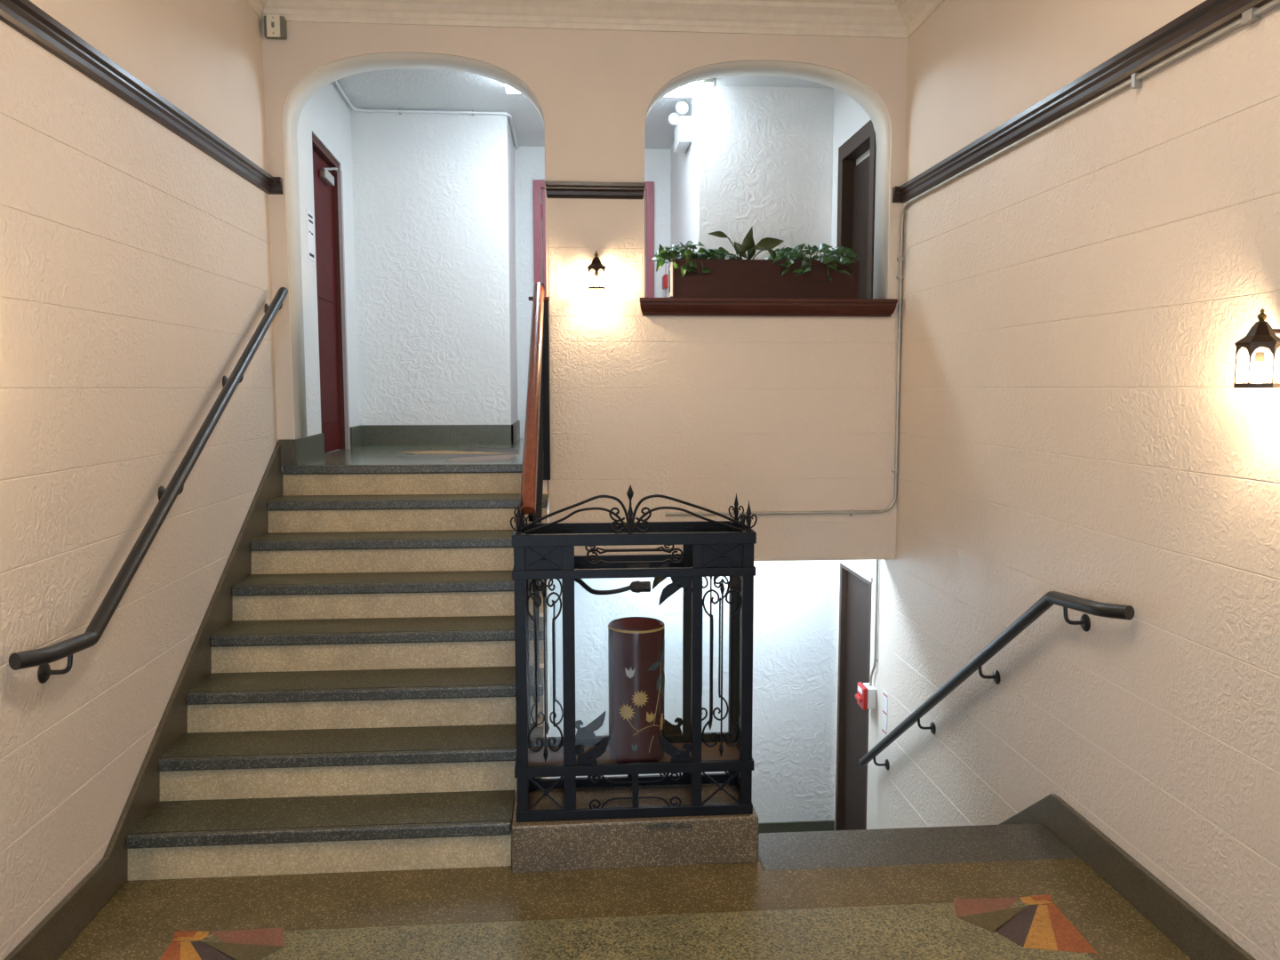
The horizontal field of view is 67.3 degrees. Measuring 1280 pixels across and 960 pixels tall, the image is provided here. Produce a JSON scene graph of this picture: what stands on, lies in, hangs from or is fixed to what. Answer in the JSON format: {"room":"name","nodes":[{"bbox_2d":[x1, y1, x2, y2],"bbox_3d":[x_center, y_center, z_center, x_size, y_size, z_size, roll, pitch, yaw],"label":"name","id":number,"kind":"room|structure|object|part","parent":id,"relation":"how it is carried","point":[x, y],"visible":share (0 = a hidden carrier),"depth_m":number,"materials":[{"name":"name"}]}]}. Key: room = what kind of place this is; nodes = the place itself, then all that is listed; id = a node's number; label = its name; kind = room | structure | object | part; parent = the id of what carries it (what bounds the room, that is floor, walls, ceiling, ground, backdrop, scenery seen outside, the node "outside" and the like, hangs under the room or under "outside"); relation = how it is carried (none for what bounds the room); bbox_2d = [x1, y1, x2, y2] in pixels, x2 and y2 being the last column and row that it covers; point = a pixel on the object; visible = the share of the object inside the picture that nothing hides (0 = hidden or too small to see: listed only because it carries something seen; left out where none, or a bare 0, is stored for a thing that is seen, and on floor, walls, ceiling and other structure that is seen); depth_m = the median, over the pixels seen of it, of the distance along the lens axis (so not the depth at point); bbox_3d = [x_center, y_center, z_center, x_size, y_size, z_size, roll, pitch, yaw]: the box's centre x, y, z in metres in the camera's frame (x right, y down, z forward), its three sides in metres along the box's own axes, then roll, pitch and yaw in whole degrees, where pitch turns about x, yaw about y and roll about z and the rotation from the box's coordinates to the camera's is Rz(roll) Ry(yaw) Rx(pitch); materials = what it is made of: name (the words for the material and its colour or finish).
{"room":"apartment building lobby","nodes":[
{"label":"apartment building lobby","id":0,"kind":"room"},
{"bbox_2d":[0,0,277,959],"bbox_3d":[-1.823,-0.319,1.871,0.152,4.180,6.850,0,5,-4],"label":"wall","id":1,"kind":"structure","parent":0,"point":[135,265],"depth_m":3.36,"materials":[{"name":"beige paint"}]},
{"bbox_2d":[0,0,283,194],"bbox_3d":[-1.710,-1.263,1.795,0.081,0.083,6.840,0,5,-4],"label":"trim","id":2,"kind":"structure","parent":1,"relation":"attached to","point":[25,17],"depth_m":3.43,"materials":[{"name":"brown wood"}]},
{"bbox_2d":[3,441,282,959],"bbox_3d":[-1.737,0.835,1.987,0.022,1.460,6.850,0,5,-4],"label":"baseboard","id":3,"kind":"structure","parent":1,"relation":"attached to","point":[53,934],"depth_m":3.67,"materials":[{"name":"stone"}]},
{"bbox_2d":[8,287,287,683],"bbox_3d":[-1.848,-0.199,3.939,0.110,1.438,2.617,0,5,-4],"label":"handrail","id":4,"kind":"object","parent":1,"relation":"attached to","point":[41,657],"visible":1,"depth_m":3.46,"materials":[{"name":"black metal"}]},
{"bbox_2d":[296,81,359,452],"bbox_3d":[-2.129,-1.387,6.335,0.200,2.618,1.747,-1,5,-6],"label":"wall","id":5,"kind":"structure","parent":0,"point":[326,115],"depth_m":6.03,"materials":[{"name":"white paint"}]},
{"bbox_2d":[294,432,324,465],"bbox_3d":[-1.940,-0.184,5.647,0.021,0.153,0.640,-1,5,-5],"label":"baseboard","id":6,"kind":"structure","parent":5,"relation":"attached to","point":[311,448],"depth_m":5.60,"materials":[{"name":"green stone"}]},
{"bbox_2d":[305,208,315,262],"bbox_3d":[-1.963,-1.457,5.734,0.003,0.285,0.185,-1,5,-6],"label":"paper notice","id":7,"kind":"object","parent":5,"relation":"attached to","point":[310,228],"visible":1,"depth_m":5.72,"materials":[{"name":"white paper"}]},
{"bbox_2d":[312,133,350,453],"bbox_3d":[-2.073,-1.165,6.322,0.171,1.978,0.884,0,5,-4],"label":"door","id":8,"kind":"structure","parent":5,"relation":"in","point":[328,194],"depth_m":6.49,"materials":[{"name":"wood"}]},
{"bbox_3d":[-2.073,-1.566,6.281,0.009,0.770,0.540,-1,5,-6],"label":"panel","id":9,"kind":"part","parent":8,"relation":"part of","materials":[{"name":"red wood"}]},
{"bbox_3d":[-2.072,-0.715,6.362,0.009,0.680,0.540,-1,5,-6],"label":"panel","id":10,"kind":"part","parent":8,"relation":"part of","materials":[{"name":"red wood"}]},
{"bbox_3d":[-2.039,-2.066,6.407,0.077,0.086,0.386,0,5,-4],"label":"closer arm","id":11,"kind":"part","parent":8,"relation":"part of","materials":[{"name":"metal"}]},
{"bbox_2d":[349,424,361,448],"bbox_3d":[-2.089,-0.319,7.064,0.021,0.153,0.401,-1,5,-6],"label":"baseboard","id":12,"kind":"structure","parent":5,"relation":"attached to","point":[356,432],"depth_m":7.01,"materials":[{"name":"green stone"}]},
{"bbox_2d":[334,80,518,149],"bbox_3d":[-1.631,-2.683,6.860,0.898,0.033,2.795,3,6,29],"label":"conduit","id":13,"kind":"object","parent":5,"relation":"attached to","point":[399,111],"visible":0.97,"depth_m":7.05,"materials":[{"name":"white metal"}]},
{"bbox_2d":[281,438,548,495],"bbox_3d":[-0.334,-0.137,6.989,3.590,0.201,2.948,0,5,-4],"label":"floor","id":14,"kind":"structure","parent":0,"point":[489,453],"depth_m":6.22,"materials":[{"name":"stone"}]},
{"bbox_2d":[350,108,518,424],"bbox_3d":[-1.686,-1.518,7.711,1.325,2.618,1.050,0,5,-4],"label":"wall","id":15,"kind":"structure","parent":0,"point":[434,194],"depth_m":7.19,"materials":[{"name":"white paint"}]},
{"bbox_2d":[359,420,519,445],"bbox_3d":[-1.580,-0.389,7.803,1.151,0.153,1.036,0,5,-4],"label":"baseboard","id":16,"kind":"structure","parent":15,"relation":"attached to","point":[372,435],"depth_m":7.29,"materials":[{"name":"green stone"}]},
{"bbox_2d":[333,68,831,149],"bbox_3d":[-0.420,-2.768,6.913,3.750,0.120,2.890,0,5,-4],"label":"ceiling","id":17,"kind":"structure","parent":0,"point":[404,89],"depth_m":6.72,"materials":[{"name":"white paint"}]},
{"bbox_2d":[504,83,519,93],"bbox_3d":[-0.839,-2.606,6.290,0.090,0.085,0.187,0,5,-4],"label":"tube light","id":18,"kind":"object","parent":17,"relation":"attached to","point":[509,90],"depth_m":6.33,"materials":[{"name":"white glass"}]},
{"bbox_2d":[664,81,697,96],"bbox_3d":[0.270,-2.609,6.312,0.187,0.085,0.315,0,5,-4],"label":"tube light","id":19,"kind":"object","parent":17,"relation":"attached to","point":[687,90],"depth_m":6.37,"materials":[{"name":"white glass"}]},
{"bbox_2d":[703,78,716,87],"bbox_3d":[0.460,-2.634,6.363,0.080,0.045,0.060,0,5,-4],"label":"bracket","id":20,"kind":"object","parent":17,"relation":"attached to","point":[714,80],"visible":0.79,"depth_m":6.34,"materials":[{"name":"white metal"}]},
{"bbox_3d":[0.460,-2.651,6.362,0.080,0.012,0.060,0,5,-4],"label":"bracket plate","id":21,"kind":"part","parent":20,"relation":"part of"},
{"bbox_2d":[261,20,908,561],"bbox_3d":[-0.264,-1.140,5.492,3.820,3.233,0.262,0,5,-4],"label":"wall","id":22,"kind":"structure","parent":0,"point":[780,413],"depth_m":5.43,"materials":[{"name":"beige paint"}]},
{"bbox_2d":[264,14,287,39],"bbox_3d":[-1.932,-2.397,5.082,0.107,0.114,0.066,0,5,-4],"label":"light switch","id":23,"kind":"object","parent":22,"relation":"attached to","point":[275,25],"visible":1,"depth_m":5.07,"materials":[{"name":"beige plastic"}]},
{"bbox_3d":[-1.933,-2.395,5.066,0.068,0.114,0.010,0,5,-4],"label":"plate","id":24,"kind":"part","parent":23,"relation":"part of","materials":[{"name":"beige plastic"}]},
{"bbox_2d":[278,439,295,466],"bbox_3d":[-1.955,-0.151,5.328,0.087,0.148,0.038,0,5,-4],"label":"baseboard","id":25,"kind":"object","parent":22,"relation":"attached to","point":[287,446],"visible":1,"depth_m":5.31,"materials":[{"name":"stone"}]},
{"bbox_2d":[283,53,546,439],"bbox_3d":[-1.229,-1.208,5.421,1.401,2.233,0.248,0,5,-4],"label":"archway","id":26,"kind":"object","parent":22,"relation":"attached to","point":[324,76],"depth_m":5.33,"materials":[{"name":"paint"}]},
{"bbox_2d":[544,181,645,199],"bbox_3d":[-0.246,-1.597,5.298,0.549,0.083,0.044,0,5,-4],"label":"trim","id":27,"kind":"structure","parent":22,"relation":"attached to","point":[555,189],"depth_m":5.29,"materials":[{"name":"brown wood"}]},
{"bbox_2d":[586,250,605,290],"bbox_3d":[-0.240,-1.152,5.286,0.100,0.208,0.158,0,5,-4],"label":"wall lantern","id":28,"kind":"object","parent":22,"relation":"attached to","point":[596,268],"visible":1,"depth_m":5.25,"materials":[{"name":"brown metal"}]},
{"bbox_3d":[-0.239,-1.102,5.270,0.094,0.112,0.108,0,5,-4],"label":"frame","id":29,"kind":"part","parent":28,"relation":"part of","materials":[{"name":"brown metal"}]},
{"bbox_3d":[-0.239,-1.084,5.271,0.038,0.058,0.038,0,5,-4],"label":"bulb","id":30,"kind":"part","parent":28,"relation":"part of","materials":[{"name":"white glass"}]},
{"bbox_2d":[644,60,890,298],"bbox_3d":[0.711,-1.689,5.523,1.398,1.310,0.248,0,5,-4],"label":"trim","id":31,"kind":"structure","parent":22,"relation":"attached to","point":[862,94],"depth_m":5.51,"materials":[{"name":"paint"}]},
{"bbox_2d":[639,297,897,317],"bbox_3d":[0.715,-0.984,5.540,1.464,0.095,0.325,0,5,-4],"label":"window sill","id":32,"kind":"structure","parent":22,"relation":"attached to","point":[667,307],"depth_m":5.40,"materials":[{"name":"brown wood"}]},
{"bbox_2d":[667,258,859,298],"bbox_3d":[0.699,-1.139,5.512,1.068,0.218,0.229,0,5,-4],"label":"planter box","id":33,"kind":"object","parent":32,"relation":"on","point":[728,278],"visible":0.77,"depth_m":5.40,"materials":[{"name":"brown wood"}]},
{"bbox_3d":[0.173,-1.135,5.471,0.013,0.190,0.150,0,5,-4],"label":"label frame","id":34,"kind":"part","parent":33,"relation":"part of","materials":[{"name":"white ceramic"}]},
{"bbox_2d":[649,240,711,277],"bbox_3d":[0.242,-1.246,5.423,0.372,0.227,0.319,0,5,-4],"label":"potted plant","id":35,"kind":"object","parent":33,"relation":"in","point":[662,254],"visible":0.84,"depth_m":5.39,"materials":[{"name":"green plant"}]},
{"bbox_2d":[697,247,739,259],"bbox_3d":[0.448,-1.266,5.488,0.291,0.129,0.228,1,6,13],"label":"potted plant","id":36,"kind":"object","parent":33,"relation":"in","point":[720,253],"visible":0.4,"depth_m":5.41,"materials":[{"name":"green plant"}]},
{"bbox_2d":[708,226,783,259],"bbox_3d":[0.605,-1.318,5.454,0.431,0.230,0.128,-1,6,-14],"label":"potted plant","id":37,"kind":"object","parent":33,"relation":"in","point":[765,244],"visible":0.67,"depth_m":5.44,"materials":[{"name":"green plant"}]},
{"bbox_2d":[766,248,803,259],"bbox_3d":[0.824,-1.269,5.513,0.253,0.130,0.167,0,5,-4],"label":"potted plant","id":38,"kind":"object","parent":33,"relation":"in","point":[769,257],"visible":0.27,"depth_m":5.46,"materials":[{"name":"green plant"}]},
{"bbox_2d":[763,243,860,282],"bbox_3d":[0.997,-1.234,5.481,0.549,0.242,0.365,0,5,-4],"label":"potted plant","id":39,"kind":"object","parent":33,"relation":"in","point":[834,254],"visible":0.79,"depth_m":5.42,"materials":[{"name":"green plant"}]},
{"bbox_2d":[514,146,670,438],"bbox_3d":[-0.406,-1.584,8.392,1.330,2.618,0.180,0,5,-4],"label":"wall","id":40,"kind":"structure","parent":0,"point":[529,161],"depth_m":8.24,"materials":[{"name":"white paint"}]},
{"bbox_2d":[533,179,654,297],"bbox_3d":[-0.392,-1.458,8.275,1.030,2.188,0.087,0,5,-4],"label":"door frame","id":41,"kind":"structure","parent":40,"relation":"in","point":[539,208],"depth_m":8.22,"materials":[{"name":"red metal"}]},
{"bbox_2d":[56,823,1191,959],"bbox_3d":[0.078,1.733,1.279,3.520,0.201,5.000,0,5,-4],"label":"floor","id":42,"kind":"structure","parent":0,"point":[1005,892],"depth_m":3.24,"materials":[{"name":"brown stone"}]},
{"bbox_2d":[125,464,550,880],"bbox_3d":[-1.177,1.409,4.531,1.469,2.810,2.095,0,5,-4],"label":"staircase","id":43,"kind":"structure","parent":42,"relation":"on","point":[355,711],"depth_m":4.06,"materials":[{"name":"stone"}]},
{"bbox_2d":[520,282,550,703],"bbox_3d":[-0.495,-0.097,4.567,0.113,1.858,1.858,0,5,-4],"label":"stair railing","id":44,"kind":"object","parent":43,"relation":"on","point":[536,455],"visible":0.9,"depth_m":4.62,"materials":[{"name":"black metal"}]},
{"bbox_3d":[-0.538,-0.498,5.369,0.064,0.998,0.045,0,5,-4],"label":"post","id":45,"kind":"part","parent":44,"relation":"part of","materials":[{"name":"black metal"}]},
{"bbox_2d":[511,783,758,872],"bbox_3d":[-0.025,1.321,3.677,0.907,0.178,0.340,0,5,-4],"label":"plinth","id":46,"kind":"object","parent":42,"relation":"on","point":[577,844],"visible":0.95,"depth_m":3.52,"materials":[{"name":"stone"}]},
{"bbox_2d":[510,485,757,822],"bbox_3d":[-0.028,0.615,3.624,0.890,1.232,0.320,0,5,-4],"label":"display cabinet","id":47,"kind":"object","parent":46,"relation":"on","point":[711,548],"visible":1,"depth_m":3.51,"materials":[{"name":"black metal"}]},
{"bbox_3d":[-0.429,0.718,3.476,0.040,1.056,0.040,0,5,-4],"label":"corner post","id":48,"kind":"part","parent":47,"relation":"part of","materials":[{"name":"black metal"}]},
{"bbox_3d":[-0.448,0.694,3.728,0.040,1.056,0.040,0,5,-4],"label":"corner post","id":49,"kind":"part","parent":47,"relation":"part of","materials":[{"name":"black metal"}]},
{"bbox_3d":[-0.344,0.277,3.432,0.130,0.086,0.003,0,5,-4],"label":"band panel","id":50,"kind":"part","parent":47,"relation":"part of","materials":[{"name":"black metal"}]},
{"bbox_2d":[574,578,650,594],"bbox_3d":[-0.120,0.383,3.556,0.344,0.099,0.081,-3,6,-25],"label":"gooseneck lamp","id":51,"kind":"object","parent":47,"relation":"attached to","point":[636,587],"visible":0.93,"depth_m":3.58,"materials":[{"name":"black metal"}]},
{"bbox_3d":[-0.039,0.330,3.740,0.876,0.077,0.020,0,5,-4],"label":"rail","id":52,"kind":"part","parent":47,"relation":"part of","materials":[{"name":"black metal"}]},
{"bbox_3d":[-0.039,0.185,3.727,0.876,0.042,0.020,0,5,-4],"label":"rail","id":53,"kind":"part","parent":47,"relation":"part of","materials":[{"name":"black metal"}]},
{"bbox_3d":[-0.038,1.030,3.808,0.878,0.037,0.021,0,5,-4],"label":"rail","id":54,"kind":"part","parent":47,"relation":"part of","materials":[{"name":"black metal"}]},
{"bbox_3d":[-0.038,1.197,3.822,0.872,0.036,0.018,0,5,-4],"label":"rail","id":55,"kind":"part","parent":47,"relation":"part of","materials":[{"name":"black metal"}]},
{"bbox_2d":[528,741,739,766],"bbox_3d":[-0.028,1.062,3.667,0.824,0.017,0.242,0,5,-4],"label":"shelf","id":56,"kind":"object","parent":47,"relation":"attached to","point":[708,753],"depth_m":3.70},
{"bbox_3d":[-0.018,0.334,3.454,0.876,0.032,0.020,0,5,-4],"label":"rail","id":57,"kind":"part","parent":47,"relation":"part of","materials":[{"name":"black metal"}]},
{"bbox_3d":[-0.018,0.212,3.443,0.876,0.042,0.020,0,5,-4],"label":"rail","id":58,"kind":"part","parent":47,"relation":"part of","materials":[{"name":"black metal"}]},
{"bbox_3d":[-0.017,1.058,3.523,0.878,0.037,0.021,0,5,-4],"label":"rail","id":59,"kind":"part","parent":47,"relation":"part of","materials":[{"name":"black metal"}]},
{"bbox_3d":[-0.017,1.224,3.540,0.872,0.036,0.018,0,5,-4],"label":"rail","id":60,"kind":"part","parent":47,"relation":"part of","materials":[{"name":"black metal"}]},
{"bbox_3d":[-0.017,1.141,3.535,0.022,0.131,0.012,0,5,-4],"label":"post","id":61,"kind":"part","parent":47,"relation":"part of","materials":[{"name":"black metal"}]},
{"bbox_3d":[-0.043,0.668,3.756,0.426,0.702,0.003,0,5,-4],"label":"glass pane","id":62,"kind":"part","parent":47,"relation":"part of","materials":[{"name":"clear glass"}]},
{"bbox_2d":[608,616,664,762],"bbox_3d":[-0.013,0.796,3.645,0.215,0.516,0.216,0,5,-4],"label":"vase","id":63,"kind":"object","parent":47,"relation":"on","point":[636,644],"visible":0.95,"depth_m":3.56,"materials":[{"name":"brown ceramic"}]},
{"bbox_3d":[-0.049,0.858,3.552,0.067,0.068,0.005,2,6,20],"label":"painted flower","id":64,"kind":"part","parent":63,"relation":"part of","materials":[{"name":"yellow paint"}]},
{"bbox_3d":[-0.036,0.708,3.533,0.038,0.043,0.002,1,6,12],"label":"painted flower","id":65,"kind":"part","parent":63,"relation":"part of","materials":[{"name":"paint"}]},
{"bbox_3d":[-0.020,0.989,3.556,0.022,0.030,0.001,0,5,4],"label":"painted flower","id":66,"kind":"part","parent":63,"relation":"part of","materials":[{"name":"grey paint"}]},
{"bbox_3d":[0.000,0.806,3.542,0.068,0.066,0.005,-1,5,-7],"label":"painted flower","id":67,"kind":"part","parent":63,"relation":"part of","materials":[{"name":"gold metal"}]},
{"bbox_3d":[0.021,0.848,3.560,0.134,0.330,0.025,-2,6,-20],"label":"painted stem","id":68,"kind":"part","parent":63,"relation":"part of","materials":[{"name":"gold metal"}]},
{"bbox_3d":[0.040,0.876,3.560,0.038,0.043,0.002,-3,6,-30],"label":"painted flower","id":69,"kind":"part","parent":63,"relation":"part of","materials":[{"name":"gold metal"}]},
{"bbox_3d":[0.082,0.905,3.605,0.001,0.066,0.024,3,6,28],"label":"painted flower","id":70,"kind":"part","parent":63,"relation":"part of","materials":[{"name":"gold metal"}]},
{"bbox_3d":[0.299,0.272,3.481,0.148,0.086,0.003,0,5,-4],"label":"band panel","id":71,"kind":"part","parent":47,"relation":"part of","materials":[{"name":"black metal"}]},
{"bbox_3d":[0.373,0.688,3.790,0.040,1.056,0.040,0,5,-4],"label":"corner post","id":72,"kind":"part","parent":47,"relation":"part of","materials":[{"name":"black metal"}]},
{"bbox_3d":[0.398,1.207,3.713,0.018,0.036,0.266,0,5,-4],"label":"rail","id":73,"kind":"part","parent":47,"relation":"part of","materials":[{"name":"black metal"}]},
{"bbox_3d":[0.383,0.677,3.662,0.003,0.702,0.214,0,5,-4],"label":"glass pane","id":74,"kind":"part","parent":47,"relation":"part of","materials":[{"name":"clear glass"}]},
{"bbox_3d":[0.398,0.195,3.617,0.020,0.042,0.266,0,5,-4],"label":"rail","id":75,"kind":"part","parent":47,"relation":"part of","materials":[{"name":"black metal"}]},
{"bbox_3d":[0.393,0.712,3.538,0.040,1.056,0.040,0,5,-4],"label":"corner post","id":76,"kind":"part","parent":47,"relation":"part of","materials":[{"name":"black metal"}]},
{"bbox_2d":[547,504,839,823],"bbox_3d":[-0.201,1.338,6.871,3.427,2.708,0.180,0,5,-4],"label":"wall","id":77,"kind":"structure","parent":0,"point":[795,636],"depth_m":6.85,"materials":[{"name":"white paint"}]},
{"bbox_2d":[758,820,834,832],"bbox_3d":[-0.192,2.545,6.888,3.227,0.100,0.016,0,5,-4],"label":"baseboard","id":78,"kind":"structure","parent":77,"relation":"attached to","point":[812,825],"depth_m":6.98,"materials":[{"name":"green stone"}]},
{"bbox_2d":[670,85,833,260],"bbox_3d":[0.869,-1.512,7.614,1.095,2.618,1.930,0,5,-4],"label":"wall","id":79,"kind":"structure","parent":0,"point":[760,158],"depth_m":6.59,"materials":[{"name":"white paint"}]},
{"bbox_2d":[662,250,669,297],"bbox_3d":[0.237,-1.729,8.125,0.085,0.400,0.200,0,5,-4],"label":"fire alarm","id":80,"kind":"object","parent":79,"relation":"attached to","point":[665,276],"visible":0.23,"depth_m":8.08,"materials":[{"name":"plastic"}]},
{"bbox_2d":[668,101,691,152],"bbox_3d":[0.281,-2.567,6.996,0.153,0.282,0.350,0,5,-4],"label":"emergency light","id":81,"kind":"object","parent":79,"relation":"attached to","point":[683,124],"visible":1,"depth_m":6.84,"materials":[{"name":"white plastic"}]},
{"bbox_2d":[831,88,870,249],"bbox_3d":[1.443,-1.381,6.230,0.160,2.618,0.990,0,5,-4],"label":"wall","id":82,"kind":"structure","parent":0,"point":[850,116],"depth_m":6.42,"materials":[{"name":"white paint"}]},
{"bbox_2d":[836,119,876,298],"bbox_3d":[1.412,-1.177,6.146,0.112,2.028,0.770,0,5,-4],"label":"door","id":83,"kind":"structure","parent":82,"relation":"in","point":[856,185],"depth_m":6.19,"materials":[{"name":"brown paint"}]},
{"bbox_3d":[1.458,-2.062,6.061,0.020,0.050,0.574,0,5,-4],"label":"transom panel","id":84,"kind":"part","parent":83,"relation":"part of","materials":[{"name":"white glass"}]},
{"bbox_2d":[833,0,1279,959],"bbox_3d":[1.784,0.278,2.882,0.152,5.568,8.200,0,5,-4],"label":"wall","id":85,"kind":"structure","parent":0,"point":[1076,302],"depth_m":3.48,"materials":[{"name":"beige paint"}]},
{"bbox_2d":[244,0,944,38],"bbox_3d":[0.004,-2.223,1.829,3.520,0.185,6.850,0,5,-4],"label":"ceiling","id":86,"kind":"structure","parent":85,"relation":"attached to","point":[888,19],"depth_m":5.20,"materials":[{"name":"beige paint"}]},
{"bbox_2d":[834,560,872,830],"bbox_3d":[1.499,1.600,6.542,0.132,2.045,0.740,0,5,-4],"label":"door","id":87,"kind":"structure","parent":85,"relation":"in","point":[855,585],"depth_m":6.65,"materials":[{"name":"brown wood"}]},
{"bbox_2d":[855,681,876,710],"bbox_3d":[1.425,1.367,6.081,0.105,0.144,0.144,0,5,-4],"label":"fire alarm","id":88,"kind":"object","parent":85,"relation":"attached to","point":[866,696],"visible":0.98,"depth_m":6.02,"materials":[{"name":"red plastic"}]},
{"bbox_3d":[1.391,1.327,6.075,0.003,0.030,0.080,0,5,-4],"label":"pull panel","id":89,"kind":"part","parent":88,"relation":"part of","materials":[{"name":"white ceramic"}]},
{"bbox_2d":[869,560,879,686],"bbox_3d":[1.465,0.748,5.994,0.022,1.131,0.080,-1,6,-11],"label":"conduit","id":90,"kind":"object","parent":85,"relation":"attached to","point":[877,561],"visible":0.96,"depth_m":5.97,"materials":[{"name":"white metal"}]},
{"bbox_2d":[881,689,887,735],"bbox_3d":[1.493,1.423,5.860,0.003,0.270,0.080,0,5,-4],"label":"paper notice","id":91,"kind":"object","parent":85,"relation":"attached to","point":[884,693],"visible":0.96,"depth_m":5.86,"materials":[{"name":"white paper"}]},
{"bbox_2d":[665,0,1279,516],"bbox_3d":[1.081,-0.354,2.114,1.360,1.782,6.800,0,5,-4],"label":"conduit","id":92,"kind":"object","parent":85,"relation":"attached to","point":[1253,14],"visible":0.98,"depth_m":4.30,"materials":[{"name":"beige metal"}]},
{"bbox_2d":[858,591,1134,770],"bbox_3d":[1.530,1.108,4.631,0.110,1.634,2.713,0,5,-4],"label":"handrail","id":93,"kind":"object","parent":85,"relation":"attached to","point":[1121,612],"visible":1,"depth_m":4.04,"materials":[{"name":"black metal"}]},
{"bbox_2d":[892,0,1272,202],"bbox_3d":[1.724,-1.291,2.054,0.071,0.083,6.840,0,5,-4],"label":"trim","id":94,"kind":"structure","parent":85,"relation":"attached to","point":[1208,17],"depth_m":3.44,"materials":[{"name":"brown wood"}]},
{"bbox_2d":[998,793,1255,959],"bbox_3d":[1.736,2.357,2.623,0.022,1.998,7.300,0,5,-4],"label":"baseboard","id":95,"kind":"structure","parent":85,"relation":"attached to","point":[1199,939],"depth_m":3.24,"materials":[{"name":"stone"}]},
{"bbox_2d":[1233,308,1279,388],"bbox_3d":[1.657,-0.347,2.531,0.150,0.208,0.116,0,5,-4],"label":"wall lantern","id":96,"kind":"object","parent":85,"relation":"attached to","point":[1261,335],"visible":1,"depth_m":2.52,"materials":[{"name":"brown metal"}]},
{"bbox_3d":[1.609,-0.306,2.568,0.042,0.100,0.024,0,5,-4],"label":"pane","id":97,"kind":"part","parent":96,"relation":"part of","materials":[{"name":"clear glass"}]},
{"bbox_3d":[1.632,-0.299,2.534,0.094,0.112,0.108,0,5,-4],"label":"frame","id":98,"kind":"part","parent":96,"relation":"part of","materials":[{"name":"brown metal"}]},
{"bbox_3d":[1.632,-0.281,2.536,0.038,0.058,0.038,0,5,-4],"label":"bulb","id":99,"kind":"part","parent":96,"relation":"part of","materials":[{"name":"white glass"}]},
{"bbox_2d":[1254,352,1264,362],"bbox_3d":[1.632,-0.323,2.532,0.024,0.028,0.024,0,5,-4],"label":"bulb","id":100,"kind":"object","parent":96,"relation":"attached to","point":[1259,356],"depth_m":2.52,"materials":[{"name":"gold glass"}]},
{"bbox_3d":[1.674,-0.303,2.537,0.001,0.100,0.048,0,5,-4],"label":"pane","id":101,"kind":"part","parent":96,"relation":"part of","materials":[{"name":"glass"}]},
{"bbox_3d":[1.697,-0.379,2.531,0.070,0.039,0.012,0,5,-4],"label":"arm","id":102,"kind":"part","parent":96,"relation":"part of","materials":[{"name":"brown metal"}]}
]}

